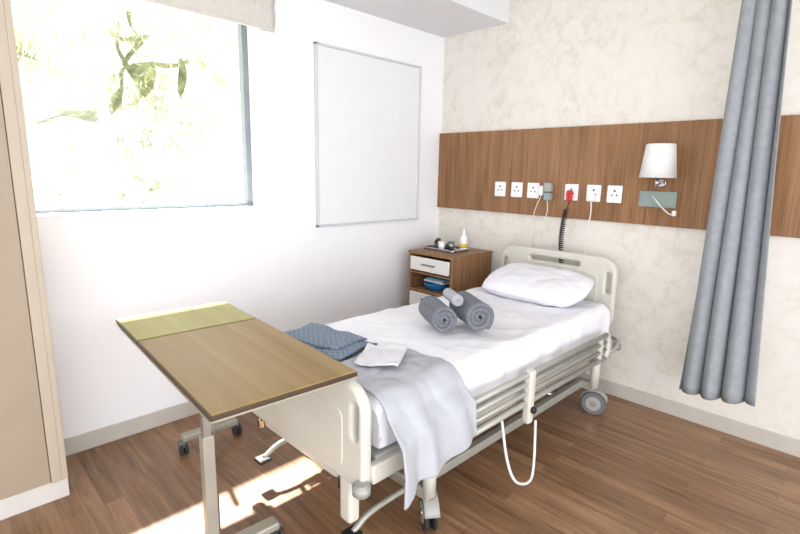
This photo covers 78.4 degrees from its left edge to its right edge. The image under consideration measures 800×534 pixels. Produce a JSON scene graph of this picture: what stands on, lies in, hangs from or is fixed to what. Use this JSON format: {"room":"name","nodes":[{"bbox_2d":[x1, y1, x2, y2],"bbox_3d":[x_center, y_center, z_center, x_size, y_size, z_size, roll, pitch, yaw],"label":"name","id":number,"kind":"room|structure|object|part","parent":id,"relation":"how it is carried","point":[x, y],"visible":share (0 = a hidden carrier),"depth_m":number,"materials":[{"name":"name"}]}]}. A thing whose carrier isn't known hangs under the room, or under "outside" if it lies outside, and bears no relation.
{"room":"hospital room","nodes":[
{"label":"hospital room","id":0,"kind":"room"},
{"bbox_2d":[37,0,444,438],"bbox_3d":[-1.924,-0.434,2.550,6.200,3.000,0.240,-10,15,-44],"label":"wall","id":1,"kind":"structure","parent":0,"point":[275,266],"depth_m":3.11,"materials":[{"name":"white paint"}]},
{"bbox_2d":[64,402,198,455],"bbox_3d":[-0.784,0.828,3.782,3.146,0.100,0.014,-10,15,-44],"label":"baseboard","id":2,"kind":"structure","parent":1,"relation":"attached to","point":[75,444],"depth_m":2.94,"materials":[{"name":"paint"}]},
{"bbox_2d":[36,202,252,213],"bbox_3d":[-1.537,-0.372,3.059,1.320,0.030,0.060,-10,15,-44],"label":"frame","id":3,"kind":"object","parent":1,"relation":"on","point":[227,204],"visible":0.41,"depth_m":2.97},
{"bbox_2d":[36,206,264,216],"bbox_3d":[-1.455,-0.343,2.979,1.320,0.006,0.164,-10,15,-44],"label":"sill","id":4,"kind":"structure","parent":1,"relation":"on","point":[231,207],"depth_m":2.87,"materials":[{"name":"white paint"}]},
{"bbox_2d":[140,0,274,31],"bbox_3d":[-1.341,-1.591,2.667,1.470,0.294,0.055,-10,15,-44],"label":"blind","id":5,"kind":"object","parent":1,"relation":"attached to","point":[260,14],"visible":1,"depth_m":2.99,"materials":[{"name":"fabric"}]},
{"bbox_2d":[237,10,443,226],"bbox_3d":[-0.356,-1.082,3.960,1.860,1.442,0.272,-10,15,-44],"label":"wall","id":6,"kind":"structure","parent":1,"relation":"in","point":[281,61],"depth_m":3.44,"materials":[{"name":"white paint"}]},
{"bbox_3d":[-1.067,-1.057,3.382,0.040,1.210,0.060,-10,15,-44],"label":"frame","id":7,"kind":"part","parent":6,"relation":"part of","materials":[{"name":"white metal"}]},
{"bbox_3d":[-0.606,-0.941,3.567,0.017,1.304,0.031,-10,15,-44],"label":"frame","id":8,"kind":"part","parent":6,"relation":"part of","materials":[{"name":"silver metal"}]},
{"bbox_2d":[318,45,419,224],"bbox_3d":[-0.228,-1.005,3.939,1.055,1.270,0.021,-10,15,-44],"label":"panel","id":9,"kind":"object","parent":6,"relation":"attached to","point":[368,107],"visible":1,"depth_m":3.88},
{"bbox_2d":[314,42,420,68],"bbox_3d":[-0.211,-1.636,3.813,1.085,0.017,0.031,-10,15,-44],"label":"frame","id":10,"kind":"object","parent":9,"relation":"attached to","point":[318,43],"visible":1,"depth_m":3.75,"materials":[{"name":"silver metal"}]},
{"bbox_3d":[0.157,-1.068,4.304,0.017,1.304,0.031,-10,15,-44],"label":"frame","id":11,"kind":"part","parent":6,"relation":"part of","materials":[{"name":"silver metal"}]},
{"bbox_2d":[316,218,417,226],"bbox_3d":[-0.237,-0.373,4.058,1.085,0.017,0.031,-10,15,-44],"label":"frame","id":12,"kind":"object","parent":1,"relation":"attached to","point":[405,219],"visible":1,"depth_m":4.00,"materials":[{"name":"grey metal"}]},
{"bbox_2d":[0,380,799,533],"bbox_3d":[-0.029,1.474,1.065,6.400,0.100,5.540,-10,15,-44],"label":"floor","id":13,"kind":"structure","parent":0,"point":[629,467],"depth_m":2.55,"materials":[{"name":"laminate"}]},
{"bbox_2d":[0,0,69,520],"bbox_3d":[-2.459,-0.140,1.586,2.035,2.770,0.405,-10,15,-44],"label":"wardrobe","id":14,"kind":"object","parent":13,"relation":"on","point":[33,464],"visible":1,"depth_m":2.18,"materials":[{"name":"beige wood"}]},
{"bbox_3d":[-1.864,-0.238,1.893,0.597,2.660,0.020,-10,15,-44],"label":"door","id":15,"kind":"part","parent":14,"relation":"part of","materials":[{"name":"beige wood"}]},
{"bbox_2d":[115,301,358,533],"bbox_3d":[-0.798,0.730,2.224,0.691,0.885,1.387,-8,15,-40],"label":"table","id":16,"kind":"object","parent":13,"relation":"on","point":[227,362],"visible":1,"depth_m":1.88,"materials":[{"name":"brown laminate"}]},
{"bbox_3d":[-1.030,0.269,2.372,0.541,0.006,0.396,-8,15,-40],"label":"trim","id":17,"kind":"part","parent":16,"relation":"part of","materials":[{"name":"metal"}]},
{"bbox_3d":[-0.626,0.366,1.920,0.541,0.006,0.828,-8,15,-40],"label":"trim","id":18,"kind":"part","parent":16,"relation":"part of","materials":[{"name":"wood"}]},
{"bbox_2d":[252,244,620,533],"bbox_3d":[0.382,0.532,2.933,2.400,1.052,1.176,-10,15,-44],"label":"hospital bed","id":19,"kind":"object","parent":13,"relation":"on","point":[528,347],"visible":0.62,"depth_m":2.49,"materials":[{"name":"fabric"}]},
{"bbox_3d":[-0.691,0.735,2.433,0.032,0.120,0.032,-10,15,-44],"label":"footboard post","id":20,"kind":"part","parent":19,"relation":"part of","materials":[{"name":"beige metal"}]},
{"bbox_3d":[-0.576,0.929,2.619,0.346,0.075,0.026,-10,15,-44],"label":"brake lever","id":21,"kind":"part","parent":19,"relation":"part of","materials":[{"name":"grey metal"}]},
{"bbox_3d":[-0.459,0.577,2.166,0.050,0.421,0.970,-10,15,-44],"label":"footboard","id":22,"kind":"part","parent":19,"relation":"part of","materials":[{"name":"plastic"}]},
{"bbox_2d":[284,323,376,359],"bbox_3d":[-0.367,0.353,2.389,0.433,0.059,0.291,8,13,33],"label":"folded towel","id":23,"kind":"object","parent":19,"relation":"on","point":[338,345],"visible":0.85,"depth_m":2.34,"materials":[{"name":"blue fabric"}]},
{"bbox_3d":[-0.072,1.038,2.116,0.346,0.075,0.026,-10,15,-44],"label":"brake lever","id":24,"kind":"part","parent":19,"relation":"part of","materials":[{"name":"grey metal"}]},
{"bbox_3d":[0.351,0.434,2.926,2.080,0.215,0.890,-10,15,-44],"label":"mattress","id":25,"kind":"part","parent":19,"relation":"part of","materials":[{"name":"fabric"}]},
{"bbox_2d":[340,348,476,509],"bbox_3d":[0.013,0.635,2.120,0.487,0.421,0.506,-10,15,-44],"label":"blanket","id":26,"kind":"object","parent":19,"relation":"on","point":[431,414],"visible":0.81,"depth_m":1.98,"materials":[{"name":"grey fabric"}]},
{"bbox_2d":[354,343,407,366],"bbox_3d":[-0.080,0.391,2.191,0.193,0.026,0.241,3,11,10],"label":"cloth","id":27,"kind":"object","parent":26,"relation":"on","point":[372,355],"visible":1,"depth_m":2.17,"materials":[{"name":"white fabric"}]},
{"bbox_2d":[418,295,456,331],"bbox_3d":[0.203,0.252,2.674,0.143,0.135,0.262,-2,11,-14],"label":"rolled towel","id":28,"kind":"object","parent":19,"relation":"on","point":[442,318],"visible":1,"depth_m":2.57,"materials":[{"name":"grey fabric"}]},
{"bbox_2d":[449,291,493,330],"bbox_3d":[0.393,0.237,2.715,0.161,0.152,0.282,-2,11,-14],"label":"rolled towel","id":29,"kind":"object","parent":19,"relation":"on","point":[478,315],"visible":0.91,"depth_m":2.60,"materials":[{"name":"grey fabric"}]},
{"bbox_2d":[443,288,463,305],"bbox_3d":[0.292,0.165,2.705,0.066,0.062,0.172,-2,11,-14],"label":"cloth","id":30,"kind":"object","parent":29,"relation":"on","point":[449,294],"visible":1,"depth_m":2.64,"materials":[{"name":"white fabric"}]},
{"bbox_3d":[0.670,0.663,2.636,2.200,0.080,0.040,-10,15,-44],"label":"rail","id":31,"kind":"part","parent":19,"relation":"part of","materials":[{"name":"plastic"}]},
{"bbox_3d":[0.651,0.898,2.812,1.760,0.050,0.040,-10,15,-44],"label":"rail","id":32,"kind":"part","parent":19,"relation":"part of","materials":[{"name":"grey metal"}]},
{"bbox_3d":[0.682,0.730,2.498,0.036,0.036,0.020,-10,15,-44],"label":"latch knob","id":33,"kind":"part","parent":19,"relation":"part of","materials":[{"name":"black plastic"}]},
{"bbox_2d":[482,263,593,306],"bbox_3d":[0.955,0.115,3.434,0.740,0.216,0.429,11,14,40],"label":"pillow","id":34,"kind":"object","parent":19,"relation":"on","point":[542,285],"visible":1,"depth_m":3.31,"materials":[{"name":"fabric"}]},
{"bbox_3d":[1.151,0.107,3.680,0.050,0.472,0.930,-10,15,-44],"label":"headboard","id":35,"kind":"part","parent":19,"relation":"part of","materials":[{"name":"plastic"}]},
{"bbox_3d":[1.262,0.522,3.092,0.032,0.185,0.024,-10,15,-44],"label":"rail post","id":36,"kind":"part","parent":19,"relation":"part of","materials":[{"name":"plastic"}]},
{"bbox_3d":[1.332,0.505,3.159,0.061,0.184,0.034,-10,15,-44],"label":"rail","id":37,"kind":"part","parent":19,"relation":"part of","materials":[{"name":"plastic"}]},
{"bbox_3d":[1.426,0.527,3.309,0.219,0.070,0.093,-10,15,-44],"label":"frame handle","id":38,"kind":"part","parent":19,"relation":"part of","materials":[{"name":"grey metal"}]},
{"bbox_2d":[408,245,491,304],"bbox_3d":[0.418,0.321,4.301,0.560,0.945,0.492,-10,15,-44],"label":"base cabinet","id":39,"kind":"object","parent":13,"relation":"on","point":[465,270],"visible":0.36,"depth_m":4.10,"materials":[{"name":"brown wood"}]},
{"bbox_3d":[0.234,0.477,4.150,0.016,0.499,0.432,-10,15,-44],"label":"door","id":40,"kind":"part","parent":39,"relation":"part of","materials":[{"name":"white wood"}]},
{"bbox_2d":[410,284,449,296],"bbox_3d":[0.428,0.185,4.282,0.515,0.018,0.440,-10,15,-44],"label":"shelf","id":41,"kind":"object","parent":39,"relation":"attached to","point":[414,288],"depth_m":4.18,"materials":[{"name":"brown wood"}]},
{"bbox_2d":[423,281,449,290],"bbox_3d":[0.322,0.154,4.212,0.244,0.062,0.244,-10,15,-44],"label":"basin","id":42,"kind":"object","parent":41,"relation":"on","point":[430,285],"depth_m":4.12,"materials":[{"name":"blue plastic"}]},
{"bbox_3d":[0.243,-0.012,4.055,0.018,0.115,0.424,-10,15,-44],"label":"drawer","id":43,"kind":"part","parent":39,"relation":"part of","materials":[{"name":"white wood"}]},
{"bbox_3d":[0.431,0.035,4.253,0.515,0.015,0.440,-10,15,-44],"label":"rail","id":44,"kind":"part","parent":39,"relation":"part of","materials":[{"name":"brown wood"}]},
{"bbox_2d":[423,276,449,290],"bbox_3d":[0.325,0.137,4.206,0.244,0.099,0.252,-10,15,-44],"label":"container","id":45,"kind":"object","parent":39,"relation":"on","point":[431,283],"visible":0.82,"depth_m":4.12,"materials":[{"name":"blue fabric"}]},
{"bbox_2d":[423,245,468,252],"bbox_3d":[0.400,-0.163,4.251,0.252,0.020,0.352,-10,15,-44],"label":"serving tray","id":46,"kind":"object","parent":39,"relation":"on","point":[430,247],"visible":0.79,"depth_m":4.18,"materials":[{"name":"metal"}]},
{"bbox_2d":[433,238,447,248],"bbox_3d":[0.359,-0.211,4.285,0.110,0.082,0.163,4,11,16],"label":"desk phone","id":47,"kind":"object","parent":46,"relation":"on","point":[435,245],"visible":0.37,"depth_m":4.24,"materials":[{"name":"black plastic"}]},
{"bbox_2d":[438,241,444,249],"bbox_3d":[0.354,-0.183,4.171,0.060,0.070,0.060,-10,15,-44],"label":"cup","id":48,"kind":"object","parent":46,"relation":"on","point":[441,244],"visible":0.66,"depth_m":4.15,"materials":[{"name":"white ceramic"}]},
{"bbox_2d":[448,241,454,249],"bbox_3d":[0.435,-0.180,4.168,0.060,0.070,0.060,-10,15,-44],"label":"cup","id":49,"kind":"object","parent":46,"relation":"on","point":[451,244],"visible":0.98,"depth_m":4.15,"materials":[{"name":"metal"}]},
{"bbox_2d":[459,228,466,249],"bbox_3d":[0.542,-0.239,4.177,0.066,0.186,0.066,-10,15,-44],"label":"soap bottle","id":50,"kind":"object","parent":46,"relation":"on","point":[463,239],"visible":0.9,"depth_m":4.16,"materials":[{"name":"white plastic"}]},
{"bbox_2d":[325,0,508,37],"bbox_3d":[-1.581,-1.728,1.971,6.200,0.225,0.660,-10,15,-44],"label":"ceiling bulkhead","id":51,"kind":"object","parent":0,"point":[442,18],"depth_m":3.73,"materials":[{"name":"white paint"}]},
{"bbox_2d":[438,0,799,439],"bbox_3d":[2.215,-0.418,2.908,0.200,3.000,5.540,-10,15,-44],"label":"wall","id":52,"kind":"structure","parent":0,"point":[554,63],"depth_m":3.38,"materials":[{"name":"paint"}]},
{"bbox_2d":[437,129,528,213],"bbox_3d":[0.690,-0.828,4.249,0.027,0.670,0.926,-10,15,-44],"label":"wood panel","id":53,"kind":"object","parent":52,"relation":"attached to","point":[470,163],"visible":1,"depth_m":4.22,"materials":[{"name":"brown wood"}]},
{"bbox_2d":[495,181,505,195],"bbox_3d":[0.836,-0.652,4.096,0.015,0.120,0.104,-10,15,-44],"label":"wall socket","id":54,"kind":"object","parent":53,"relation":"attached to","point":[500,187],"visible":1,"depth_m":4.09,"materials":[{"name":"white plastic"}]},
{"bbox_2d":[511,182,522,196],"bbox_3d":[0.948,-0.628,3.984,0.015,0.120,0.104,-10,15,-44],"label":"wall socket","id":55,"kind":"object","parent":53,"relation":"attached to","point":[516,187],"visible":1,"depth_m":3.98,"materials":[{"name":"white plastic"}]},
{"bbox_2d":[523,122,654,224],"bbox_3d":[1.341,-0.688,3.600,0.027,0.670,0.928,-10,15,-44],"label":"wood panel","id":56,"kind":"object","parent":52,"relation":"attached to","point":[603,155],"visible":0.96,"depth_m":3.54,"materials":[{"name":"brown wood"}]},
{"bbox_2d":[527,183,539,197],"bbox_3d":[1.053,-0.606,3.880,0.015,0.120,0.104,-10,15,-44],"label":"wall socket","id":57,"kind":"object","parent":56,"relation":"attached to","point":[533,188],"visible":0.98,"depth_m":3.88,"materials":[{"name":"white plastic"}]},
{"bbox_2d":[529,183,552,258],"bbox_3d":[1.094,-0.251,3.871,0.053,0.821,0.164,-10,15,-44],"label":"charger","id":58,"kind":"object","parent":56,"relation":"attached to","point":[545,190],"visible":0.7,"depth_m":3.77,"materials":[{"name":"grey plastic"}]},
{"bbox_2d":[558,190,572,262],"bbox_3d":[1.238,-0.294,3.694,0.049,0.563,0.072,-10,15,-44],"label":"cord","id":59,"kind":"object","parent":56,"relation":"hanging from","point":[569,195],"visible":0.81,"depth_m":3.68,"materials":[{"name":"black plastic"}]},
{"bbox_2d":[564,184,578,200],"bbox_3d":[1.277,-0.558,3.656,0.015,0.120,0.104,-10,15,-44],"label":"wall socket","id":60,"kind":"object","parent":56,"relation":"attached to","point":[574,187],"visible":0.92,"depth_m":3.64,"materials":[{"name":"white plastic"}]},
{"bbox_2d":[584,193,594,253],"bbox_3d":[1.368,-0.195,3.574,0.054,0.676,0.056,-10,15,-44],"label":"cord","id":61,"kind":"object","parent":56,"relation":"hanging from","point":[591,196],"visible":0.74,"depth_m":3.52,"materials":[{"name":"white plastic"}]},
{"bbox_3d":[1.368,-0.167,3.569,0.021,0.622,0.053,-2,12,-18],"label":"cord","id":62,"kind":"part","parent":61,"relation":"part of","materials":[{"name":"white plastic"}]},
{"bbox_2d":[586,185,601,201],"bbox_3d":[1.396,-0.532,3.538,0.015,0.120,0.104,-10,15,-44],"label":"wall socket","id":63,"kind":"object","parent":56,"relation":"attached to","point":[596,189],"visible":0.85,"depth_m":3.52,"materials":[{"name":"white plastic"}]},
{"bbox_2d":[606,185,622,202],"bbox_3d":[1.501,-0.509,3.433,0.015,0.120,0.104,-10,15,-44],"label":"wall socket","id":64,"kind":"object","parent":56,"relation":"attached to","point":[614,193],"visible":1,"depth_m":3.43,"materials":[{"name":"white plastic"}]},
{"bbox_2d":[638,191,677,215],"bbox_3d":[1.689,-0.419,3.218,0.065,0.152,0.250,-10,15,-44],"label":"plate","id":65,"kind":"object","parent":56,"relation":"attached to","point":[661,199],"visible":1,"depth_m":3.21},
{"bbox_3d":[1.700,-0.447,3.237,0.018,0.104,0.230,-10,15,-44],"label":"plate","id":66,"kind":"part","parent":65,"relation":"part of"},
{"bbox_3d":[1.702,-0.401,3.185,0.035,0.119,0.164,-6,13,-33],"label":"cord","id":67,"kind":"part","parent":65,"relation":"part of","materials":[{"name":"white plastic"}]},
{"bbox_2d":[570,370,799,457],"bbox_3d":[2.159,1.028,3.062,0.014,0.100,5.200,-10,15,-44],"label":"baseboard","id":68,"kind":"structure","parent":52,"relation":"attached to","point":[782,443],"depth_m":3.21,"materials":[{"name":"paint"}]},
{"bbox_2d":[643,115,799,237],"bbox_3d":[1.992,-0.548,2.951,0.027,0.670,0.928,-10,15,-44],"label":"wood panel","id":69,"kind":"object","parent":52,"relation":"attached to","point":[697,141],"visible":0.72,"depth_m":3.04,"materials":[{"name":"brown wood"}]},
{"bbox_2d":[639,143,676,187],"bbox_3d":[1.649,-0.642,3.122,0.218,0.275,0.218,-10,15,-44],"label":"reading lamp","id":70,"kind":"object","parent":69,"relation":"attached to","point":[659,161],"visible":1,"depth_m":3.04,"materials":[{"name":"white fabric"}]},
{"bbox_3d":[0.034,-1.569,0.473,6.400,0.100,5.540,-10,15,-44],"label":"ceiling","id":71,"kind":"structure","parent":0,"visible":0},
{"bbox_3d":[2.281,-1.740,1.944,0.030,0.035,2.300,-10,15,-44],"label":"track","id":72,"kind":"object","parent":71,"relation":"attached to","visible":0},
{"bbox_2d":[679,0,792,406],"bbox_3d":[1.853,-0.516,2.588,0.110,2.629,0.389,-8,14,-39],"label":"curtain","id":73,"kind":"object","parent":72,"relation":"hanging from","point":[721,360],"visible":1,"depth_m":2.63,"materials":[{"name":"fabric"}]},
{"label":"outside","id":74,"kind":"structure","parent":0,"visible":0},
{"bbox_3d":[-6.811,0.314,7.880,22.000,0.100,13.700,-10,15,-44],"label":"ground","id":75,"kind":"structure","parent":74,"visible":0},
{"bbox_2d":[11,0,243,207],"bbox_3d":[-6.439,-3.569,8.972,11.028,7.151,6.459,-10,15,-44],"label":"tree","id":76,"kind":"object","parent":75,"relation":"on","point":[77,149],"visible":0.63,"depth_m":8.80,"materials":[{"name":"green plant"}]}
]}

